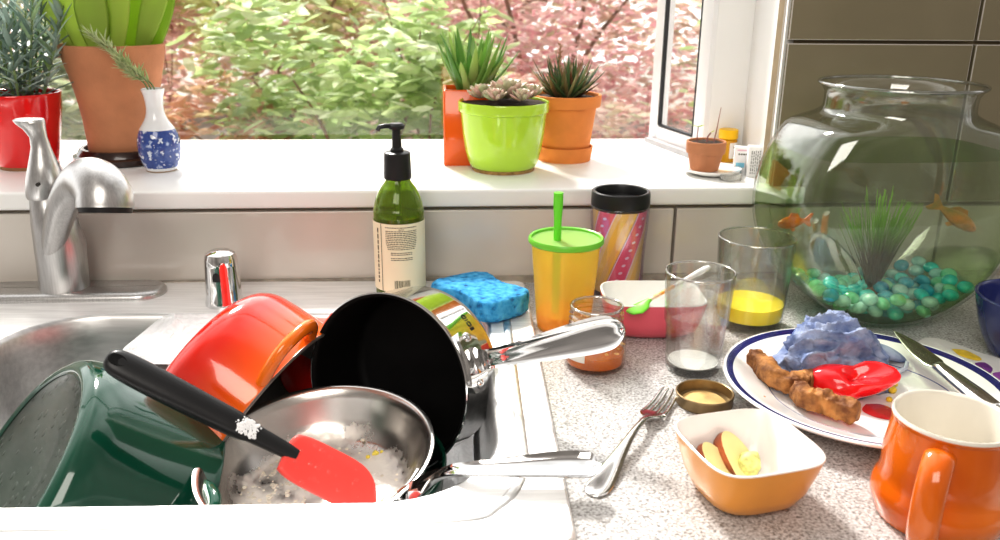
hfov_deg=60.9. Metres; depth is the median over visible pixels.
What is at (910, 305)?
pebble
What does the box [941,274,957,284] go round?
pebble
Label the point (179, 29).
maple
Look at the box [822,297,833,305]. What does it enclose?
pebble
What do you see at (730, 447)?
apple slice
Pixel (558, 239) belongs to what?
tumbler
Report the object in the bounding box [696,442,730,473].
apple slice
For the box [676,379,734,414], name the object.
lid
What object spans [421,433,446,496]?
pot
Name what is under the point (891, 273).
pebble
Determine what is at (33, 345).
basin
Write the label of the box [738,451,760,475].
lump
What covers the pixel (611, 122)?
shrub
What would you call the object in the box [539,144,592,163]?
saucer
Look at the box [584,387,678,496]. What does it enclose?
fork
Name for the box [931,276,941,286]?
pebble
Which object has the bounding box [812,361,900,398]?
ketchup
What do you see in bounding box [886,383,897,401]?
crumbs
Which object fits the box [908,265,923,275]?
pebble
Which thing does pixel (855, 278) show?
pebble
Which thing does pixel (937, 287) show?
pebble
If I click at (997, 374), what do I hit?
print
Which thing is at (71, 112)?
shrub
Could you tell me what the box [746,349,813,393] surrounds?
crust
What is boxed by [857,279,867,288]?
pebble
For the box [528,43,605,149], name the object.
potted plant
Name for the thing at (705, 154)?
pot
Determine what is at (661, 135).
window
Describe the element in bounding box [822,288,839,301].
pebble
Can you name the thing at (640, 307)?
bowl
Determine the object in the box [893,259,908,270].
pebble
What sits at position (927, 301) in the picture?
pebble
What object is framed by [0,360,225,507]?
pot
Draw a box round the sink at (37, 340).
[0,281,575,539]
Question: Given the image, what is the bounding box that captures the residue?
[237,438,397,504]
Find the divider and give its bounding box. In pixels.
[123,313,218,363]
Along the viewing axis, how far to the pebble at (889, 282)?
1.00 m
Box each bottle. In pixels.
[373,122,425,291]
[718,128,738,162]
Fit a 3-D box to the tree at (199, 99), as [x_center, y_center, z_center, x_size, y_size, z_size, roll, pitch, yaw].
[-0.881,-2.278,5.831,9.777,2.534,1.475,-1,19,-6]
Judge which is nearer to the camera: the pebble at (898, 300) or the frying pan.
the frying pan
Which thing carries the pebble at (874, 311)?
in the fishbowl
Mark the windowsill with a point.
(208, 175)
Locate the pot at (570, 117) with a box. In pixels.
[535,91,601,149]
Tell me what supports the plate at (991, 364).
on the countertop
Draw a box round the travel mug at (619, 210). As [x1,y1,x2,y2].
[590,184,650,291]
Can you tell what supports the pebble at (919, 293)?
in the fishbowl
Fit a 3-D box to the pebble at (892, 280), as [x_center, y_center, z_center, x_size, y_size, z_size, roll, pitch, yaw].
[0.479,0.016,1.046,0.018,0.014,0.017,-4,19,-15]
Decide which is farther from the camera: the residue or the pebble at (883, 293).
the pebble at (883, 293)
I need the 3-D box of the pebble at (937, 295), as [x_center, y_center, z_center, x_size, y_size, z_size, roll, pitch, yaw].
[0.500,0.032,0.972,0.018,0.013,0.018,12,23,31]
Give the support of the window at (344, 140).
in the window casing
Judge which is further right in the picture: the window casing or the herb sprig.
the window casing
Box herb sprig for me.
[80,24,154,89]
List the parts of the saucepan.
handle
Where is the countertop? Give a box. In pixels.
[158,268,999,539]
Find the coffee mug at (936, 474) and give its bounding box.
[869,390,999,539]
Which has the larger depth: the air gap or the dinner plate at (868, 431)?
the air gap
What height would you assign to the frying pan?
0.108 m
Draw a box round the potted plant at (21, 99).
[0,0,72,170]
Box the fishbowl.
[752,74,999,326]
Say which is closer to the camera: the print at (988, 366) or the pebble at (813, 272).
the print at (988, 366)
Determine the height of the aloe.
0.186 m
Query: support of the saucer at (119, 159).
on the windowsill
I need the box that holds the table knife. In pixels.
[893,330,999,407]
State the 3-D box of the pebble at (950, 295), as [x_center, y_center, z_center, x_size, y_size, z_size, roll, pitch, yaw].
[0.505,0.028,0.952,0.018,0.013,0.017,-3,19,-12]
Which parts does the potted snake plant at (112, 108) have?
pot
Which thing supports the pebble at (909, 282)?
on the pebble
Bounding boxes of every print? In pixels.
[736,163,743,167]
[952,349,981,360]
[975,362,992,372]
[993,372,999,379]
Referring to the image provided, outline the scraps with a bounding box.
[366,450,382,458]
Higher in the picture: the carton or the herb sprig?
the herb sprig
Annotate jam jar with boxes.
[564,295,626,375]
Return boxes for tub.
[720,173,742,181]
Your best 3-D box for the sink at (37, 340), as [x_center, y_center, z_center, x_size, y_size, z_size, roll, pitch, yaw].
[-0.618,0.179,0.825,1.321,0.168,0.546,0,18,-2]
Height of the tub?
0.008 m
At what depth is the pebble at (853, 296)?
0.94 m
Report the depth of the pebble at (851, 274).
1.05 m
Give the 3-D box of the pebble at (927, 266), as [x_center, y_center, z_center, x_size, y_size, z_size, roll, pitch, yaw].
[0.522,-0.003,1.029,0.018,0.013,0.017,0,18,-1]
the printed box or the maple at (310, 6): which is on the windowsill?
the printed box
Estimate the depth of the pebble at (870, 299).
0.93 m
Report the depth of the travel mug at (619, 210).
1.02 m
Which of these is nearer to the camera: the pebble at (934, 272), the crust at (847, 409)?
the crust at (847, 409)
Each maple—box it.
[161,0,203,121]
[189,0,573,138]
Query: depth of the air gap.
0.97 m
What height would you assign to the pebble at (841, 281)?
0.015 m
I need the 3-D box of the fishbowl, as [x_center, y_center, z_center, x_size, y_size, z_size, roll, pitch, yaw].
[0.437,-0.078,0.969,0.274,0.267,0.177,-2,19,-6]
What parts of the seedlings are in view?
stem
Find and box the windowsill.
[0,141,804,209]
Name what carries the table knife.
on the dinner plate at (868, 431)
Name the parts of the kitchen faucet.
lever handle, plate, spout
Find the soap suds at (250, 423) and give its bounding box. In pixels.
[235,416,261,439]
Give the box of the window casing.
[708,0,792,185]
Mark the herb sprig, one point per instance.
(126, 65)
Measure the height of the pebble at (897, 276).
0.013 m
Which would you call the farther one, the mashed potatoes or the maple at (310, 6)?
the maple at (310, 6)
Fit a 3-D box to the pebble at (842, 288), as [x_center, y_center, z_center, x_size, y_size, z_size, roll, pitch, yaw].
[0.393,0.023,0.982,0.018,0.013,0.017,-4,19,-13]
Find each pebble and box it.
[787,267,799,274]
[794,272,807,283]
[806,268,820,277]
[808,279,822,290]
[811,284,827,296]
[818,273,830,279]
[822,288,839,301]
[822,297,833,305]
[823,276,838,283]
[823,280,838,289]
[833,303,849,310]
[834,295,850,306]
[838,275,852,284]
[838,278,847,286]
[838,284,848,292]
[844,291,859,303]
[847,272,858,276]
[848,284,862,294]
[848,304,854,313]
[851,275,863,283]
[852,301,867,313]
[857,266,862,275]
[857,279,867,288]
[859,289,874,296]
[862,293,878,305]
[867,305,882,317]
[873,280,888,292]
[876,297,889,309]
[877,290,892,297]
[882,279,892,289]
[884,277,896,283]
[884,297,893,308]
[886,269,898,277]
[886,306,903,320]
[889,294,906,306]
[891,284,908,293]
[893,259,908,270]
[894,272,908,281]
[896,292,909,298]
[897,276,913,287]
[900,299,914,310]
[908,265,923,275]
[908,288,917,298]
[911,256,926,266]
[913,288,929,300]
[913,300,921,309]
[915,305,931,317]
[916,275,930,284]
[918,283,934,295]
[921,296,938,307]
[923,262,938,272]
[928,268,941,277]
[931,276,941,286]
[932,292,945,303]
[933,283,944,292]
[940,268,956,276]
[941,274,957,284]
[941,289,958,301]
[942,284,958,292]
[957,281,974,293]
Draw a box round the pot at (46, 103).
[0,88,61,167]
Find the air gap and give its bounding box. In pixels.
[204,248,243,309]
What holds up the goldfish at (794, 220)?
in the fishbowl
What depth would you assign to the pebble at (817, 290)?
0.94 m
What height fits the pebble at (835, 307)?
0.014 m
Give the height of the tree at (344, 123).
0.935 m
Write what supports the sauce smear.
on the dinner plate at (868, 431)
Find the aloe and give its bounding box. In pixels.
[436,28,519,165]
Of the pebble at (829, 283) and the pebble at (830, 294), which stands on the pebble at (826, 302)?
the pebble at (829, 283)
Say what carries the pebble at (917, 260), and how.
in the fishbowl
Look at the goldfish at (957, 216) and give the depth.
0.95 m
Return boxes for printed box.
[745,145,761,176]
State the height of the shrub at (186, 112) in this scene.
0.696 m
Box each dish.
[674,408,825,514]
[682,162,741,177]
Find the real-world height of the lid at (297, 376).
0.085 m
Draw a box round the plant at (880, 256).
[839,186,922,294]
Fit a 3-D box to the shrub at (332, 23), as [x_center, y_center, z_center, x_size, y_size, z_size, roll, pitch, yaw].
[-1.123,-1.181,3.921,1.383,1.551,1.432,-12,22,-32]
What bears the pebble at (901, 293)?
on the pebble
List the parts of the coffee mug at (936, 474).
handle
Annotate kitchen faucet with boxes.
[0,117,166,303]
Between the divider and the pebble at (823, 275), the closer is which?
the divider
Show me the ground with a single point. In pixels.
(672, 105)
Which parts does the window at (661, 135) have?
rail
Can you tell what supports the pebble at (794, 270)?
in the fishbowl
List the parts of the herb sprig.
stem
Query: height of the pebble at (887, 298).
0.014 m
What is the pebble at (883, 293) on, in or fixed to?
in the fishbowl
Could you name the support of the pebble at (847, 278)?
on the pebble
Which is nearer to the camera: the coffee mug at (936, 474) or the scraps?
the coffee mug at (936, 474)
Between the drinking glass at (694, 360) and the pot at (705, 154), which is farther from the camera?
the pot at (705, 154)
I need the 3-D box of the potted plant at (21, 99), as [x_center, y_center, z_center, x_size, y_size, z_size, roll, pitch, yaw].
[-0.640,-0.277,1.122,0.175,0.280,0.175,-2,19,-7]
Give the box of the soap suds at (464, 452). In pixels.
[444,434,473,489]
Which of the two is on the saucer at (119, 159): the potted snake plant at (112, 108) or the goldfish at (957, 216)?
the potted snake plant at (112, 108)
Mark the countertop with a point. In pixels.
(653, 496)
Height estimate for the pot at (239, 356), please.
0.237 m
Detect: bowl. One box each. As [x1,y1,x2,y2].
[600,280,706,337]
[626,298,651,314]
[974,278,999,357]
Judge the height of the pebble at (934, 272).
0.013 m
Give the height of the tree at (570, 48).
1.626 m
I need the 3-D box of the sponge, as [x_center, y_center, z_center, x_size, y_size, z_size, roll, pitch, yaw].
[-0.024,0.031,0.982,0.083,0.026,0.110,-13,23,-36]
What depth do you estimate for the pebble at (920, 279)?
1.00 m
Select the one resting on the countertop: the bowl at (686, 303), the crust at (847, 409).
the bowl at (686, 303)
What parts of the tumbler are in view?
lid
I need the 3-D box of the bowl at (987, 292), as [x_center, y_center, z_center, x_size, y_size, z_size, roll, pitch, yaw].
[0.556,0.059,0.880,0.124,0.065,0.124,-14,24,-38]
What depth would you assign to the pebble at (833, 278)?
0.99 m
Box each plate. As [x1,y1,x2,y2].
[723,328,999,448]
[918,337,999,379]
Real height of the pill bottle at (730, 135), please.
0.047 m
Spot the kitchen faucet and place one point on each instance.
(56, 196)
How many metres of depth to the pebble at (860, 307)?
0.94 m
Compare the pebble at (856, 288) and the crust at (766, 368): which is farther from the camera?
the pebble at (856, 288)
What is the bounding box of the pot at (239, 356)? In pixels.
[166,293,324,441]
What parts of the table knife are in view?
blade, handle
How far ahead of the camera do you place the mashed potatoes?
0.80 m
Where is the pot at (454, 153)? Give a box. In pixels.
[443,85,487,165]
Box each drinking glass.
[664,260,736,372]
[716,226,797,333]
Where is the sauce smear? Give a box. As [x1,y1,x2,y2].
[862,404,891,419]
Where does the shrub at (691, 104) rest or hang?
on the ground
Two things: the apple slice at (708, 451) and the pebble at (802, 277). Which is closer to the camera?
the apple slice at (708, 451)
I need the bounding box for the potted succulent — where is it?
[458,78,548,174]
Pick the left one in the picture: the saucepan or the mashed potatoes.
the saucepan
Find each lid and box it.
[279,355,311,392]
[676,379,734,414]
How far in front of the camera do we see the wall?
1.07 m
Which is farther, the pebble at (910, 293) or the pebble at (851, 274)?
the pebble at (851, 274)
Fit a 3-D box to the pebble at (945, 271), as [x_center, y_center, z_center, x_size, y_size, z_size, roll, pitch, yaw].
[0.527,0.005,0.999,0.016,0.014,0.018,-13,23,-36]
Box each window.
[61,139,643,141]
[644,0,718,157]
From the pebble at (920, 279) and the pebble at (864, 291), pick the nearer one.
the pebble at (864, 291)
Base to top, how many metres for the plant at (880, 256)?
0.134 m
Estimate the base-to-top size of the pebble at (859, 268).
0.014 m
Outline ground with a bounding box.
[1,61,696,139]
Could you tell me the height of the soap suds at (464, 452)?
0.023 m
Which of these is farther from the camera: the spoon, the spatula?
the spoon
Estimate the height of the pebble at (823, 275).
0.014 m
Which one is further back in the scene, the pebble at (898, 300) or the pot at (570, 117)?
the pot at (570, 117)
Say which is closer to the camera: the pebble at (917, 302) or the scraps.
the scraps
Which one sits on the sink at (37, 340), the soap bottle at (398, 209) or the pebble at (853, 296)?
the soap bottle at (398, 209)
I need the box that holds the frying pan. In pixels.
[191,385,601,504]
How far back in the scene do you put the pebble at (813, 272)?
1.04 m
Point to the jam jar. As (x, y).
(612, 359)
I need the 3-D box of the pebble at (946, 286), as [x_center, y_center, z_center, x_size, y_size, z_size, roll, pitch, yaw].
[0.514,0.023,0.970,0.017,0.014,0.018,-12,22,-33]
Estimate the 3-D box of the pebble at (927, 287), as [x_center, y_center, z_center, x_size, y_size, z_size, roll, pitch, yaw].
[0.489,0.023,0.974,0.016,0.015,0.018,0,18,-1]
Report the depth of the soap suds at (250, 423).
0.68 m
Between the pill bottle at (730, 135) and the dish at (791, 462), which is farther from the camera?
the pill bottle at (730, 135)
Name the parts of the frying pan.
handle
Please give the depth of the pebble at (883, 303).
0.93 m
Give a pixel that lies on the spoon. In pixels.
(641, 307)
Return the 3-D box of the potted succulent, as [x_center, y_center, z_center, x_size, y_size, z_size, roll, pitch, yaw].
[0.005,-0.198,1.154,0.123,0.124,0.125,-1,18,-4]
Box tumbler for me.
[528,191,603,330]
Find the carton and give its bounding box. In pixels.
[733,145,746,172]
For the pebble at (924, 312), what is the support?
in the fishbowl
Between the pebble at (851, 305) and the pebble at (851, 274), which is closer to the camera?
the pebble at (851, 305)
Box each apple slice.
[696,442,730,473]
[713,431,748,475]
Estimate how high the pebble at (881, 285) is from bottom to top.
0.014 m
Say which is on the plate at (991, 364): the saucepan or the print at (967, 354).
the print at (967, 354)
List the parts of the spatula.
handle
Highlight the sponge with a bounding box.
[431,271,528,322]
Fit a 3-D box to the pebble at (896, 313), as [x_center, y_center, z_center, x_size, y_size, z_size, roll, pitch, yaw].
[0.444,0.049,0.955,0.018,0.015,0.016,2,18,5]
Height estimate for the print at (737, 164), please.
0.006 m
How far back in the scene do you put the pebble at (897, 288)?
0.97 m
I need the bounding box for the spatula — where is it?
[103,350,376,502]
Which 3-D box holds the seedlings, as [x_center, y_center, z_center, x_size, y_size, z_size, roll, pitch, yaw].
[0.280,-0.178,1.150,0.053,0.084,0.053,3,19,8]
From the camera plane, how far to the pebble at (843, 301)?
0.93 m
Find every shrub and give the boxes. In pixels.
[0,0,167,139]
[163,52,313,139]
[164,0,426,139]
[370,72,667,138]
[678,0,701,123]
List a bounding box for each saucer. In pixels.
[72,144,142,167]
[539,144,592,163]
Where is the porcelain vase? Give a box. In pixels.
[137,87,180,172]
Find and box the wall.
[0,0,999,281]
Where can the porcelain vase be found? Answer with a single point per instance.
(158, 140)
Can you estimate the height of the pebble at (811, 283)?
0.014 m
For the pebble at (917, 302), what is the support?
in the fishbowl
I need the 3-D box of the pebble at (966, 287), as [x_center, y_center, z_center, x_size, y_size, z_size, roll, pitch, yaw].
[0.526,0.019,0.961,0.018,0.014,0.017,-3,19,-12]
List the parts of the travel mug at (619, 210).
lid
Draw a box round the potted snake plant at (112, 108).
[37,0,174,151]
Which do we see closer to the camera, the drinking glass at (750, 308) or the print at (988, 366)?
the print at (988, 366)
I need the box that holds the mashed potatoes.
[772,309,908,398]
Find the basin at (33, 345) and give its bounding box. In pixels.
[0,312,499,507]
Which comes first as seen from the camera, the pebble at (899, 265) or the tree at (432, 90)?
the pebble at (899, 265)
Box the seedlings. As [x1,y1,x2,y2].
[686,109,726,171]
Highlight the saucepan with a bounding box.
[311,286,624,468]
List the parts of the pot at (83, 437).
handle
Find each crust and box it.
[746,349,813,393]
[789,381,860,424]
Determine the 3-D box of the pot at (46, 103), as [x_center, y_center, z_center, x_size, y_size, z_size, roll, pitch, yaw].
[-0.641,-0.190,1.145,0.105,0.100,0.105,-1,18,-4]
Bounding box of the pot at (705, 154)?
[686,137,726,171]
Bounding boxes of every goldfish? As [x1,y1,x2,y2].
[777,213,813,231]
[925,194,975,231]
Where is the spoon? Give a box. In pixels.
[626,265,710,314]
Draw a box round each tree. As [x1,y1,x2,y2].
[0,0,701,122]
[165,0,466,139]
[311,0,700,138]
[316,0,520,138]
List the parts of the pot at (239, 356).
handle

